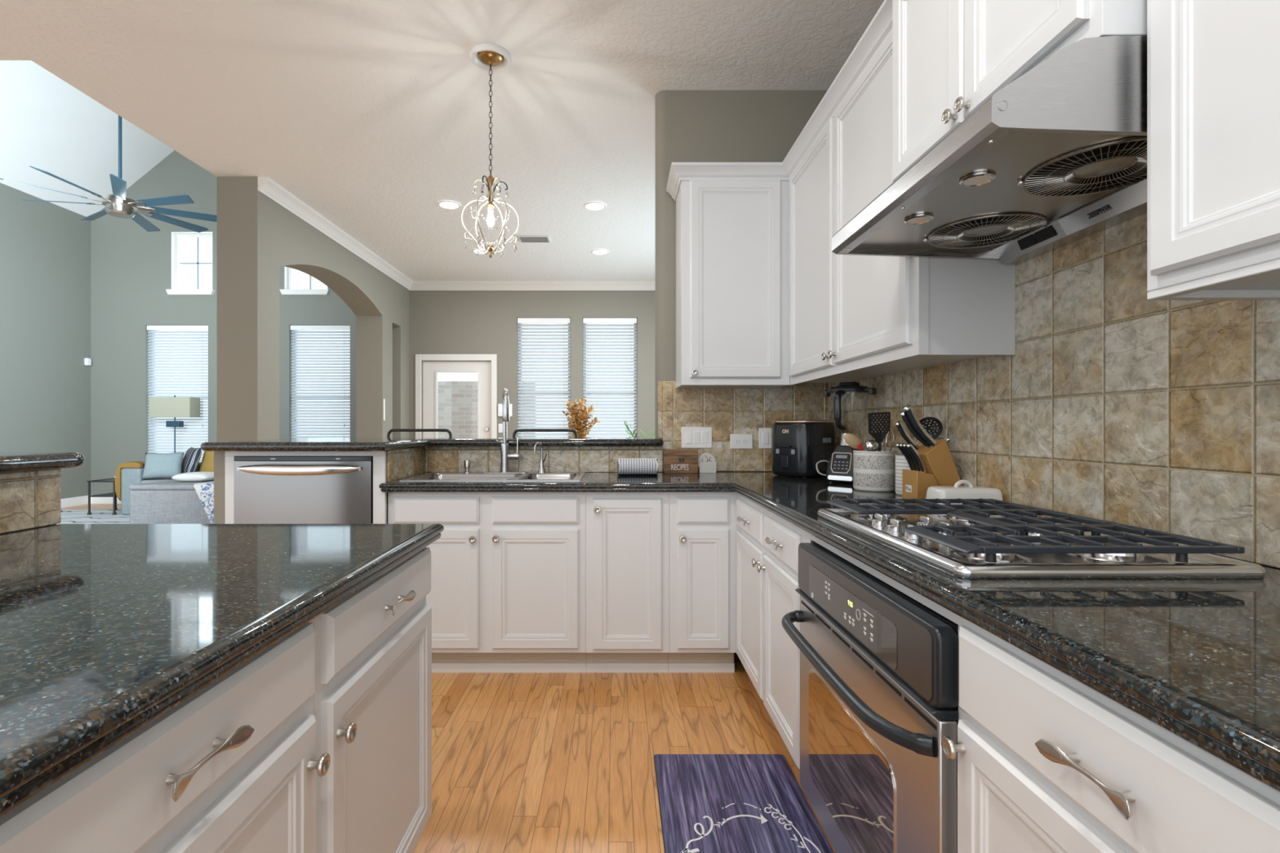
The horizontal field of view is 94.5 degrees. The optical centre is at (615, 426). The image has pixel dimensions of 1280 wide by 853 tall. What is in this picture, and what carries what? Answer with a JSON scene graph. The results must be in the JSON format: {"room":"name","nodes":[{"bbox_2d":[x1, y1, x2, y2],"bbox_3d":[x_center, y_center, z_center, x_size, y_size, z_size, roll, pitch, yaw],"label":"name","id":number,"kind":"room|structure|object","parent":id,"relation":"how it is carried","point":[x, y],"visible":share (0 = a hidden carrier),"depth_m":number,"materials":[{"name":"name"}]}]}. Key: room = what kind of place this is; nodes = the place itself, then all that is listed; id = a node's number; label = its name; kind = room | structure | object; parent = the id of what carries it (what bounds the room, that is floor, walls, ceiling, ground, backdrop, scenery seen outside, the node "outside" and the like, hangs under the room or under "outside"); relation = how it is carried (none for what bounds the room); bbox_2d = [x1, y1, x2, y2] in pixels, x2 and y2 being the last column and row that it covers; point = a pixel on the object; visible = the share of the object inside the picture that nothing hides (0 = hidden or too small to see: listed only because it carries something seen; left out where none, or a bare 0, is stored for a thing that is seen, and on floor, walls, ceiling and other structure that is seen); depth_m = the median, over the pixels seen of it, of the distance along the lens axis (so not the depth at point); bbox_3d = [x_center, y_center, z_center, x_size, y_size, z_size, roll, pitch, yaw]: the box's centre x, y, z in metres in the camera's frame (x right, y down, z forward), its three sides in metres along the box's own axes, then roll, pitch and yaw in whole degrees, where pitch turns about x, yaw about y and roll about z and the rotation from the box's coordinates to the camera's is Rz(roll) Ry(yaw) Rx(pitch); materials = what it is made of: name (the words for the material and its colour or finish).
{"room":"kitchen","nodes":[
{"label":"kitchen","id":0,"kind":"room"},
{"bbox_2d":[0,524,56,534],"bbox_3d":[-1.550,0.641,0.583,0.140,1.061,1.965,0,0,0],"label":"wall","id":1,"kind":"structure","parent":0,"point":[53,524],"depth_m":1.49,"materials":[{"name":"brown paint"}]},
{"bbox_2d":[0,468,61,533],"bbox_3d":[-1.475,0.184,0.584,0.010,0.145,1.968,0,0,0],"label":"tiled wall","id":2,"kind":"structure","parent":1,"relation":"attached to","point":[28,500],"depth_m":1.48,"materials":[{"name":"stone"}]},
{"bbox_2d":[0,452,84,473],"bbox_3d":[-1.645,0.090,0.605,0.429,0.042,2.049,0,0,0],"label":"bar","id":3,"kind":"object","parent":1,"relation":"on","point":[10,462],"visible":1,"depth_m":1.48,"materials":[{"name":"black stone"}]},
{"bbox_2d":[0,182,90,498],"bbox_3d":[-8.035,-0.993,6.043,0.130,4.330,5.875,0,0,0],"label":"wall","id":4,"kind":"structure","parent":0,"point":[45,246],"depth_m":8.25,"materials":[{"name":"grey paint"}]},
{"bbox_2d":[61,495,121,507],"bbox_3d":[-5.520,1.107,6.090,4.900,0.130,5.780,0,0,0],"label":"baseboard","id":5,"kind":"structure","parent":4,"relation":"attached to","point":[80,500],"depth_m":8.85,"materials":[{"name":"white wood"}]},
{"bbox_2d":[0,60,173,216],"bbox_3d":[-5.525,-4.235,6.070,5.150,2.366,6.140,0,0,0],"label":"ceiling","id":6,"kind":"structure","parent":0,"point":[47,124],"depth_m":7.78,"materials":[{"name":"white paint"}]},
{"bbox_2d":[0,115,217,232],"bbox_3d":[-5.341,-3.784,6.343,1.810,3.028,1.805,0,0,0],"label":"ceiling fan","id":7,"kind":"object","parent":6,"relation":"hanging from","point":[117,204],"visible":1,"depth_m":6.34,"materials":[{"name":"blue metal"}]},
{"bbox_2d":[90,150,355,495],"bbox_3d":[-5.525,-2.103,9.060,5.150,6.550,0.160,0,0,0],"label":"wall","id":8,"kind":"structure","parent":0,"point":[131,265],"depth_m":8.98,"materials":[{"name":"grey paint"}]},
{"bbox_2d":[151,333,156,450],"bbox_3d":[-6.664,-0.435,9.115,0.948,2.215,0.050,0,0,0],"label":"window","id":9,"kind":"structure","parent":8,"relation":"in","point":[151,333],"depth_m":9.09,"materials":[{"name":"white"}]},
{"bbox_2d":[146,325,208,461],"bbox_3d":[-6.664,-0.436,9.016,0.936,2.205,0.078,0,0,0],"label":"window blind","id":10,"kind":"object","parent":8,"relation":"attached to","point":[153,329],"visible":0.73,"depth_m":9.02,"materials":[{"name":"white plastic"}]},
{"bbox_2d":[165,231,215,295],"bbox_3d":[-6.436,-2.475,9.033,0.717,0.965,0.215,0,0,0],"label":"window","id":11,"kind":"structure","parent":8,"relation":"in","point":[176,289],"depth_m":9.07,"materials":[{"name":"white wood"}]},
{"bbox_2d":[279,266,330,295],"bbox_3d":[-4.703,-2.475,9.033,0.744,0.965,0.215,0,0,0],"label":"window","id":12,"kind":"structure","parent":8,"relation":"in","point":[288,290],"depth_m":8.93,"materials":[{"name":"white wood"}]},
{"bbox_2d":[290,325,350,438],"bbox_3d":[-4.495,-0.436,9.016,0.909,2.205,0.078,0,0,0],"label":"window blind","id":13,"kind":"object","parent":8,"relation":"attached to","point":[295,329],"visible":0.73,"depth_m":9.02,"materials":[{"name":"white plastic"}]},
{"bbox_2d":[217,176,408,441],"bbox_3d":[-2.913,-0.376,6.225,0.313,3.095,3.350,0,0,0],"label":"wall","id":14,"kind":"structure","parent":0,"point":[257,236],"depth_m":4.71,"materials":[{"name":"brown paint"}]},
{"bbox_2d":[213,445,662,524],"bbox_3d":[-0.799,0.641,3.119,2.122,1.061,0.763,0,0,0],"label":"wall","id":15,"kind":"structure","parent":0,"point":[219,456],"depth_m":2.74,"materials":[{"name":"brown paint"}]},
{"bbox_2d":[386,446,424,481],"bbox_3d":[-1.071,0.184,3.043,0.010,0.146,0.603,0,0,-3],"label":"tiled wall","id":16,"kind":"structure","parent":15,"relation":"attached to","point":[401,463],"depth_m":2.97,"materials":[{"name":"tile"}]},
{"bbox_2d":[200,437,663,451],"bbox_3d":[-0.798,0.090,3.170,2.130,0.042,1.099,0,0,0],"label":"bar","id":17,"kind":"object","parent":15,"relation":"on","point":[312,444],"visible":1,"depth_m":3.12,"materials":[{"name":"black stone"}]},
{"bbox_2d":[0,0,884,280],"bbox_3d":[-3.370,-1.983,2.925,9.460,0.120,10.250,0,0,0],"label":"ceiling","id":18,"kind":"structure","parent":0,"point":[373,114],"depth_m":3.33,"materials":[{"name":"white paint"}]},
{"bbox_2d":[437,200,461,209],"bbox_3d":[-1.440,-1.917,5.120,0.196,0.009,0.196,0,0,0],"label":"recessed light","id":19,"kind":"object","parent":18,"relation":"in","point":[450,205],"visible":1,"depth_m":5.12,"materials":[{"name":"white plastic"}]},
{"bbox_2d":[460,43,519,257],"bbox_3d":[-0.649,-1.398,3.070,0.290,1.050,0.288,0,0,0],"label":"crystal pendant","id":20,"kind":"object","parent":18,"relation":"hanging from","point":[491,57],"visible":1,"depth_m":3.06,"materials":[{"name":"gold metal"}]},
{"bbox_2d":[517,235,551,242],"bbox_3d":[-0.830,-1.913,6.050,0.320,0.018,0.200,0,0,0],"label":"ceiling vent","id":21,"kind":"object","parent":18,"relation":"in","point":[522,238],"visible":1,"depth_m":6.02,"materials":[{"name":"white metal"}]},
{"bbox_2d":[583,201,606,210],"bbox_3d":[-0.180,-1.917,5.150,0.196,0.009,0.196,0,0,0],"label":"recessed light","id":22,"kind":"object","parent":18,"relation":"in","point":[592,206],"visible":1,"depth_m":5.14,"materials":[{"name":"white"}]},
{"bbox_2d":[61,503,835,852],"bbox_3d":[-3.370,1.222,3.460,9.460,0.100,11.320,0,0,0],"label":"floor","id":23,"kind":"structure","parent":0,"point":[522,762],"depth_m":2.15,"materials":[{"name":"brown wood"}]},
{"bbox_2d":[56,509,129,524],"bbox_3d":[-5.575,1.166,7.150,4.350,0.010,2.200,0,0,0],"label":"area rug","id":24,"kind":"object","parent":23,"relation":"on","point":[68,516],"visible":0.02,"depth_m":7.58,"materials":[{"name":"white fabric"}]},
{"bbox_2d":[86,478,117,515],"bbox_3d":[-6.765,0.937,7.990,0.382,0.446,0.462,0,0,0],"label":"side table","id":25,"kind":"object","parent":24,"relation":"on","point":[113,495],"visible":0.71,"depth_m":7.78,"materials":[{"name":"black metal"}]},
{"bbox_2d":[88,492,116,497],"bbox_3d":[-6.765,0.918,7.990,0.340,0.017,0.430,0,0,0],"label":"shelf","id":26,"kind":"object","parent":25,"relation":"attached to","point":[107,495],"depth_m":7.78,"materials":[{"name":"black"}]},
{"bbox_2d":[121,462,201,515],"bbox_3d":[-5.082,0.836,8.135,2.775,0.648,0.850,0,0,0],"label":"sofa","id":27,"kind":"object","parent":24,"relation":"on","point":[130,476],"visible":0.05,"depth_m":7.72,"materials":[{"name":"fabric"}]},
{"bbox_2d":[115,461,144,501],"bbox_3d":[-6.394,0.726,8.125,0.342,0.533,0.780,0,0,0],"label":"folded blanket","id":28,"kind":"object","parent":27,"relation":"on","point":[134,464],"visible":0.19,"depth_m":7.74,"materials":[{"name":"yellow fabric"}]},
{"bbox_2d":[141,477,173,483],"bbox_3d":[-5.790,0.785,8.000,0.830,0.167,0.580,0,0,0],"label":"seat cushion","id":29,"kind":"object","parent":27,"relation":"on","point":[148,480],"depth_m":7.77,"materials":[{"name":"fabric"}]},
{"bbox_2d":[141,452,184,479],"bbox_3d":[-6.000,0.517,7.840,0.440,0.338,0.212,0,0,-18],"label":"sofa cushion","id":30,"kind":"object","parent":27,"relation":"on","point":[157,465],"visible":0.98,"depth_m":7.78,"materials":[{"name":"blue fabric"}]},
{"bbox_2d":[181,447,201,473],"bbox_3d":[-5.820,0.487,8.090,0.400,0.399,0.194,0,0,38],"label":"striped cushion","id":31,"kind":"object","parent":27,"relation":"on","point":[191,459],"visible":0.77,"depth_m":7.99,"materials":[{"name":"fabric"}]},
{"bbox_2d":[199,451,213,471],"bbox_3d":[-5.560,0.482,8.200,0.400,0.399,0.186,0,0,8],"label":"cushion","id":32,"kind":"object","parent":27,"relation":"on","point":[207,462],"visible":0.24,"depth_m":8.14,"materials":[{"name":"fabric"}]},
{"bbox_2d":[128,480,213,524],"bbox_3d":[-4.855,0.919,7.230,1.630,0.484,0.720,0,0,0],"label":"ottoman","id":33,"kind":"object","parent":24,"relation":"on","point":[168,501],"visible":0.48,"depth_m":6.88,"materials":[{"name":"fabric"}]},
{"bbox_2d":[169,471,213,481],"bbox_3d":[-5.160,0.620,7.320,0.440,0.110,0.400,0,0,0],"label":"cushion","id":34,"kind":"object","parent":33,"relation":"on","point":[193,476],"visible":0.9,"depth_m":7.15,"materials":[{"name":"beige fabric"}]},
{"bbox_2d":[193,481,213,523],"bbox_3d":[-4.589,0.894,7.065,0.619,0.456,0.470,0,0,0],"label":"throw blanket","id":35,"kind":"object","parent":33,"relation":"on","point":[205,491],"visible":0.33,"depth_m":6.85,"materials":[{"name":"fabric"}]},
{"bbox_2d":[0,618,330,852],"bbox_3d":[-0.961,0.738,0.676,1.014,0.868,0.608,0,0,0],"label":"base cabinet","id":36,"kind":"object","parent":23,"relation":"on","point":[231,767],"visible":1,"depth_m":0.71,"materials":[{"name":"paint"}]},
{"bbox_2d":[148,395,199,453],"bbox_3d":[-6.530,0.355,8.760,0.600,1.633,0.300,0,0,0],"label":"floor lamp","id":37,"kind":"object","parent":23,"relation":"on","point":[174,406],"visible":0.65,"depth_m":8.64,"materials":[{"name":"beige fabric"}]},
{"bbox_2d":[225,450,421,524],"bbox_3d":[-1.430,0.641,3.026,0.738,1.060,0.608,0,0,0],"label":"base cabinet","id":38,"kind":"object","parent":23,"relation":"on","point":[380,458],"visible":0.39,"depth_m":2.72,"materials":[{"name":"paint"}]},
{"bbox_2d":[234,456,373,524],"bbox_3d":[-1.437,0.532,2.970,0.632,0.786,0.660,0,0,0],"label":"dishwasher","id":39,"kind":"object","parent":38,"relation":"in","point":[268,490],"visible":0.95,"depth_m":2.70,"materials":[{"name":"silver metal"}]},
{"bbox_2d":[314,547,431,852],"bbox_3d":[-0.961,0.738,1.270,1.014,0.868,0.579,0,0,0],"label":"base cabinet","id":40,"kind":"object","parent":23,"relation":"on","point":[373,647],"visible":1,"depth_m":1.21,"materials":[{"name":"paint"}]},
{"bbox_2d":[386,428,452,437],"bbox_3d":[-1.390,0.594,3.995,0.466,1.156,0.430,0,0,0],"label":"bar stool","id":41,"kind":"object","parent":23,"relation":"on","point":[390,431],"visible":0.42,"depth_m":4.19,"materials":[{"name":"black metal"}]},
{"bbox_2d":[387,492,586,672],"bbox_3d":[-0.600,0.738,3.006,0.920,0.868,0.589,0,0,0],"label":"base cabinet","id":42,"kind":"object","parent":23,"relation":"on","point":[507,593],"visible":0.95,"depth_m":2.75,"materials":[{"name":"paint"}]},
{"bbox_2d":[512,428,577,437],"bbox_3d":[-0.500,0.594,3.995,0.466,1.156,0.430,0,0,0],"label":"bar stool","id":43,"kind":"object","parent":23,"relation":"on","point":[516,431],"visible":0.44,"depth_m":4.19,"materials":[{"name":"black metal"}]},
{"bbox_2d":[586,492,669,672],"bbox_3d":[0.056,0.738,3.023,0.389,0.868,0.624,0,0,0],"label":"base cabinet","id":44,"kind":"object","parent":23,"relation":"on","point":[628,533],"visible":0.98,"depth_m":2.75,"materials":[{"name":"paint"}]},
{"bbox_2d":[667,492,737,672],"bbox_3d":[0.408,0.738,3.023,0.314,0.868,0.624,0,0,0],"label":"base cabinet","id":45,"kind":"object","parent":23,"relation":"on","point":[703,526],"visible":0.98,"depth_m":2.75,"materials":[{"name":"paint"}]},
{"bbox_2d":[653,754,833,852],"bbox_3d":[0.365,1.166,1.609,0.462,0.010,0.978,0,0,0],"label":"kitchen mat","id":46,"kind":"object","parent":23,"relation":"on","point":[708,803],"visible":1,"depth_m":1.81,"materials":[{"name":"purple fabric"}]},
{"bbox_2d":[735,493,805,769],"bbox_3d":[0.854,0.738,2.255,0.671,0.868,0.998,0,0,0],"label":"base cabinet","id":47,"kind":"object","parent":23,"relation":"on","point":[766,544],"visible":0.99,"depth_m":2.13,"materials":[{"name":"paint"}]},
{"bbox_2d":[805,531,963,721],"bbox_3d":[0.877,0.738,1.359,0.625,0.868,0.793,0,0,0],"label":"base cabinet","id":48,"kind":"object","parent":23,"relation":"on","point":[927,602],"visible":0.07,"depth_m":1.18,"materials":[{"name":"paint"}]},
{"bbox_2d":[781,541,959,852],"bbox_3d":[0.805,0.683,1.342,0.690,0.703,0.748,0,0,0],"label":"oven","id":49,"kind":"object","parent":48,"relation":"in","point":[879,667],"visible":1,"depth_m":1.21,"materials":[{"name":"black"}]},
{"bbox_2d":[941,618,1279,852],"bbox_3d":[0.854,0.738,0.665,0.671,0.868,0.592,0,0,0],"label":"base cabinet","id":50,"kind":"object","parent":23,"relation":"on","point":[1047,762],"visible":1,"depth_m":0.71,"materials":[{"name":"paint"}]},
{"bbox_3d":[-0.350,0.792,5.750,1.140,0.759,1.140,0,0,0],"label":"dining table","id":51,"kind":"object","parent":23,"relation":"on","visible":0},
{"bbox_2d":[562,398,600,437],"bbox_3d":[-0.347,0.069,5.594,0.345,0.686,0.283,0,0,35],"label":"arrangement","id":52,"kind":"object","parent":51,"relation":"on","point":[577,422],"visible":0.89,"depth_m":5.58,"materials":[{"name":"brown plant"}]},
{"bbox_3d":[-0.961,0.738,-0.005,1.014,0.868,0.751,0,0,0],"label":"cabinet","id":53,"kind":"object","parent":23,"relation":"on","visible":0},
{"bbox_2d":[0,524,444,817],"bbox_3d":[-0.965,0.280,0.593,1.010,0.044,1.986,0,0,0],"label":"countertop","id":54,"kind":"structure","parent":53,"relation":"on","point":[106,629],"depth_m":0.84,"materials":[{"name":"black stone"}]},
{"bbox_3d":[0.854,0.738,0.034,0.671,0.868,0.668,0,0,0],"label":"base cabinet","id":55,"kind":"object","parent":23,"relation":"on","visible":0},
{"bbox_2d":[378,471,1279,792],"bbox_3d":[0.060,0.280,1.524,2.281,0.044,3.689,0,0,0],"label":"countertop","id":56,"kind":"structure","parent":55,"relation":"on","point":[1198,660],"depth_m":0.79,"materials":[{"name":"black stone"}]},
{"bbox_2d":[400,471,585,480],"bbox_3d":[-0.594,0.353,3.054,0.852,0.200,0.523,0,0,0],"label":"sink","id":57,"kind":"object","parent":56,"relation":"in","point":[433,476],"visible":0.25,"depth_m":3.19,"materials":[{"name":"silver metal"}]},
{"bbox_2d":[480,388,528,473],"bbox_3d":[-0.606,0.025,3.157,0.260,0.457,0.211,0,0,0],"label":"kitchen faucet","id":58,"kind":"object","parent":56,"relation":"on","point":[505,455],"visible":1,"depth_m":3.21,"materials":[{"name":"silver metal"}]},
{"bbox_2d":[499,443,510,472],"bbox_3d":[-0.606,0.170,3.235,0.054,0.158,0.054,0,0,0],"label":"tap","id":59,"kind":"object","parent":58,"relation":"on","point":[504,447],"depth_m":3.22,"materials":[{"name":"silver metal"}]},
{"bbox_2d":[533,441,546,473],"bbox_3d":[-0.418,0.169,3.224,0.083,0.169,0.048,0,0,-38],"label":"water tap","id":60,"kind":"object","parent":56,"relation":"on","point":[541,469],"visible":1,"depth_m":3.22,"materials":[{"name":"silver metal"}]},
{"bbox_2d":[617,457,657,475],"bbox_3d":[0.115,0.212,3.121,0.213,0.091,0.117,0,0,0],"label":"rolled towel","id":61,"kind":"object","parent":56,"relation":"on","point":[625,466],"visible":1,"depth_m":3.07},
{"bbox_2d":[662,448,697,473],"bbox_3d":[0.360,0.192,3.288,0.184,0.131,0.093,0,0,0],"label":"box","id":62,"kind":"object","parent":56,"relation":"on","point":[674,460],"visible":1,"depth_m":3.24,"materials":[{"name":"brown wood"}]},
{"bbox_2d":[697,462,716,473],"bbox_3d":[0.509,0.227,3.289,0.093,0.062,0.054,0,0,0],"label":"holder","id":63,"kind":"object","parent":56,"relation":"on","point":[704,467],"visible":0.92,"depth_m":3.26,"materials":[{"name":"white ceramic"}]},
{"bbox_2d":[697,453,715,468],"bbox_3d":[0.504,0.198,3.280,0.104,0.104,0.010,0,0,0],"label":"coaster","id":64,"kind":"object","parent":63,"relation":"in","point":[704,457],"visible":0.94,"depth_m":3.28,"materials":[{"name":"grey stone"}]},
{"bbox_2d":[771,419,835,477],"bbox_3d":[0.980,0.111,3.096,0.284,0.293,0.258,0,0,-33],"label":"air fryer","id":65,"kind":"object","parent":56,"relation":"on","point":[797,445],"visible":0.95,"depth_m":2.99,"materials":[{"name":"black plastic"}]},
{"bbox_2d":[773,444,797,473],"bbox_3d":[0.878,0.166,3.030,0.100,0.140,0.137,0,0,0],"label":"basket","id":66,"kind":"object","parent":65,"relation":"on","point":[785,456],"depth_m":3.02,"materials":[{"name":"black plastic"}]},
{"bbox_2d":[816,382,875,484],"bbox_3d":[1.055,0.028,2.706,0.205,0.460,0.246,0,0,-42],"label":"blender","id":67,"kind":"object","parent":56,"relation":"on","point":[840,464],"visible":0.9,"depth_m":2.66,"materials":[{"name":"black plastic"}]},
{"bbox_2d":[853,449,896,492],"bbox_3d":[1.050,0.178,2.400,0.160,0.160,0.160,0,0,0],"label":"utensil crock","id":68,"kind":"object","parent":56,"relation":"on","point":[873,471],"visible":0.96,"depth_m":2.33,"materials":[{"name":"grey ceramic"}]},
{"bbox_2d":[844,433,864,451],"bbox_3d":[1.006,0.131,2.448,0.119,0.206,0.028,0,0,11],"label":"wooden spoon","id":69,"kind":"object","parent":68,"relation":"in","point":[851,440],"visible":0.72,"depth_m":2.44,"materials":[{"name":"beige wood"}]},
{"bbox_2d":[865,440,878,451],"bbox_3d":[1.036,0.143,2.369,0.043,0.180,0.088,0,0,43],"label":"ladle","id":70,"kind":"object","parent":68,"relation":"in","point":[871,445],"visible":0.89,"depth_m":2.34,"materials":[{"name":"silver metal"}]},
{"bbox_2d":[867,412,890,451],"bbox_3d":[1.054,0.090,2.387,0.094,0.297,0.058,0,0,0],"label":"slotted turner","id":71,"kind":"object","parent":68,"relation":"in","point":[879,437],"visible":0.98,"depth_m":2.37,"materials":[{"name":"black plastic"}]},
{"bbox_2d":[895,454,911,495],"bbox_3d":[1.122,0.183,2.232,0.121,0.150,0.121,0,0,0],"label":"utensil crock","id":72,"kind":"object","parent":56,"relation":"on","point":[901,463],"visible":0.25,"depth_m":2.21,"materials":[{"name":"white ceramic"}]},
{"bbox_2d":[919,417,942,439],"bbox_3d":[1.135,0.099,2.171,0.064,0.269,0.103,0,0,-38],"label":"skimmer","id":73,"kind":"object","parent":72,"relation":"in","point":[940,425],"visible":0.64,"depth_m":2.16,"materials":[{"name":"black plastic"}]},
{"bbox_2d":[902,439,962,498],"bbox_3d":[1.110,0.152,2.078,0.166,0.212,0.100,0,0,-4],"label":"knife block","id":74,"kind":"object","parent":56,"relation":"on","point":[938,461],"visible":0.73,"depth_m":2.03,"materials":[{"name":"brown wood"}]},
{"bbox_2d":[895,421,919,450],"bbox_3d":[1.038,0.034,2.103,0.088,0.108,0.012,0,0,-4],"label":"knife","id":75,"kind":"object","parent":74,"relation":"in","point":[900,425],"visible":0.79,"depth_m":2.10,"materials":[{"name":"black plastic"}]},
{"bbox_2d":[900,410,930,448],"bbox_3d":[1.048,0.009,2.061,0.115,0.137,0.017,0,0,-4],"label":"knife","id":76,"kind":"object","parent":74,"relation":"in","point":[903,414],"visible":0.56,"depth_m":2.05,"materials":[{"name":"black plastic"}]},
{"bbox_2d":[906,443,925,472],"bbox_3d":[1.036,0.110,2.039,0.067,0.104,0.009,0,0,-4],"label":"steak knife","id":77,"kind":"object","parent":74,"relation":"on","point":[910,446],"visible":1,"depth_m":2.04,"materials":[{"name":"black plastic"}]},
{"bbox_2d":[903,404,937,448],"bbox_3d":[1.050,-0.001,2.037,0.116,0.150,0.014,0,0,-4],"label":"knife","id":78,"kind":"object","parent":74,"relation":"on","point":[908,409],"visible":1,"depth_m":2.03,"materials":[{"name":"black plastic"}]},
{"bbox_2d":[925,480,1003,504],"bbox_3d":[1.092,0.212,1.855,0.208,0.091,0.120,0,0,0],"label":"butter dish","id":79,"kind":"object","parent":56,"relation":"on","point":[956,491],"visible":0.62,"depth_m":1.81,"materials":[{"name":"white ceramic"}]},
{"bbox_2d":[817,497,1266,579],"bbox_3d":[0.843,0.231,1.353,0.530,0.054,0.718,0,0,0],"label":"gas cooktop","id":80,"kind":"object","parent":56,"relation":"in","point":[973,539],"visible":1,"depth_m":1.10,"materials":[{"name":"silver metal"}]},
{"bbox_2d":[408,290,655,438],"bbox_3d":[-0.503,-0.376,7.975,4.506,3.095,0.150,0,0,0],"label":"wall","id":81,"kind":"structure","parent":0,"point":[441,322],"depth_m":7.90,"materials":[{"name":"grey paint"}]},
{"bbox_2d":[415,354,497,437],"bbox_3d":[-2.130,0.103,7.928,1.086,2.136,0.093,0,0,0],"label":"door","id":82,"kind":"structure","parent":81,"relation":"in","point":[486,371],"depth_m":7.93,"materials":[{"name":"white wood"}]},
{"bbox_2d":[257,177,655,290],"bbox_3d":[-0.568,-1.870,6.226,4.376,0.105,3.348,0,0,0],"label":"trim","id":83,"kind":"structure","parent":81,"relation":"attached to","point":[267,186],"depth_m":7.63,"materials":[{"name":"white"}]},
{"bbox_2d":[518,326,570,436],"bbox_3d":[-0.960,-0.443,8.025,0.720,2.030,0.050,0,0,0],"label":"window","id":84,"kind":"structure","parent":81,"relation":"in","point":[518,326],"depth_m":8.00,"materials":[{"name":"white"}]},
{"bbox_2d":[517,317,570,437],"bbox_3d":[-0.960,-0.444,7.936,0.708,2.020,0.078,0,0,0],"label":"window blind","id":85,"kind":"object","parent":84,"relation":"attached to","point":[529,401],"visible":0.67,"depth_m":7.94,"materials":[{"name":"white plastic"}]},
{"bbox_2d":[582,319,637,437],"bbox_3d":[-0.075,-0.443,8.025,0.735,2.030,0.050,0,0,0],"label":"window","id":86,"kind":"structure","parent":81,"relation":"in","point":[637,319],"depth_m":8.00,"materials":[{"name":"white"}]},
{"bbox_2d":[582,317,636,437],"bbox_3d":[-0.075,-0.444,7.936,0.723,2.020,0.078,0,0,0],"label":"window blind","id":87,"kind":"object","parent":86,"relation":"attached to","point":[602,401],"visible":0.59,"depth_m":7.94,"materials":[{"name":"white plastic"}]},
{"bbox_2d":[655,89,827,439],"bbox_3d":[0.721,-0.376,3.440,0.982,3.095,0.120,0,0,0],"label":"wall","id":88,"kind":"structure","parent":0,"point":[692,126],"depth_m":3.38,"materials":[{"name":"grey paint"}]},
{"bbox_2d":[425,381,826,471],"bbox_3d":[0.063,-0.001,3.357,2.276,0.515,0.044,0,0,0],"label":"tiled wall","id":89,"kind":"structure","parent":88,"relation":"attached to","point":[728,411],"depth_m":3.37,"materials":[{"name":"tile"}]},
{"bbox_2d":[681,426,711,448],"bbox_3d":[0.461,0.062,3.364,0.174,0.121,0.011,0,0,0],"label":"light switch","id":90,"kind":"object","parent":89,"relation":"attached to","point":[691,437],"visible":1,"depth_m":3.36,"materials":[{"name":"white plastic"}]},
{"bbox_2d":[729,434,752,448],"bbox_3d":[0.716,0.085,3.365,0.128,0.084,0.009,0,0,0],"label":"wall outlet","id":91,"kind":"object","parent":89,"relation":"attached to","point":[736,441],"visible":1,"depth_m":3.36,"materials":[{"name":"white plastic"}]},
{"bbox_2d":[758,427,771,448],"bbox_3d":[0.852,0.067,3.364,0.074,0.118,0.010,0,0,0],"label":"light switch","id":92,"kind":"object","parent":89,"relation":"attached to","point":[764,433],"visible":1,"depth_m":3.36,"materials":[{"name":"white plastic"}]},
{"bbox_2d":[675,179,789,388],"bbox_3d":[0.626,-0.757,3.205,0.566,1.082,0.328,0,0,0],"label":"upper cabinet","id":93,"kind":"object","parent":88,"relation":"attached to","point":[732,236],"visible":0.97,"depth_m":3.08,"materials":[{"name":"paint"}]},
{"bbox_2d":[666,0,893,201],"bbox_3d":[0.598,-1.319,2.574,0.620,0.072,1.591,0,0,0],"label":"trim","id":94,"kind":"structure","parent":93,"relation":"attached to","point":[881,26],"depth_m":2.63,"materials":[{"name":"paint"}]},
{"bbox_2d":[826,7,1279,568],"bbox_3d":[1.282,-0.376,0.650,0.140,3.095,5.700,0,0,0],"label":"wall","id":95,"kind":"structure","parent":0,"point":[879,7],"depth_m":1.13,"materials":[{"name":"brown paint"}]},
{"bbox_2d":[789,30,1015,385],"bbox_3d":[1.033,-0.757,2.429,0.336,1.082,1.310,0,0,0],"label":"upper cabinet","id":96,"kind":"object","parent":95,"relation":"attached to","point":[852,317],"visible":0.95,"depth_m":2.14,"materials":[{"name":"paint"}]},
{"bbox_2d":[831,35,1146,265],"bbox_3d":[0.924,-0.578,1.395,0.555,0.190,0.755,0,0,0],"label":"range hood","id":97,"kind":"object","parent":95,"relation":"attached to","point":[1055,157],"visible":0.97,"depth_m":1.24,"materials":[{"name":"silver metal"}]},
{"bbox_2d":[893,0,1146,182],"bbox_3d":[0.998,-0.987,1.395,0.407,0.623,0.754,0,0,0],"label":"upper cabinet","id":98,"kind":"object","parent":95,"relation":"attached to","point":[950,57],"visible":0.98,"depth_m":1.38,"materials":[{"name":"paint"}]},
{"bbox_2d":[1146,0,1279,300],"bbox_3d":[1.046,-0.757,0.646,0.310,1.082,0.732,0,0,0],"label":"upper cabinet","id":99,"kind":"object","parent":95,"relation":"attached to","point":[1213,66],"visible":1,"depth_m":0.90,"materials":[{"name":"paint"}]},
{"label":"outside","id":100,"kind":"structure","parent":0,"visible":0},
{"bbox_2d":[437,381,536,437],"bbox_3d":[-2.425,0.257,9.975,2.150,2.030,0.150,0,0,0],"label":"wall","id":101,"kind":"structure","parent":100,"point":[457,401],"depth_m":9.90,"materials":[{"name":"paint"}]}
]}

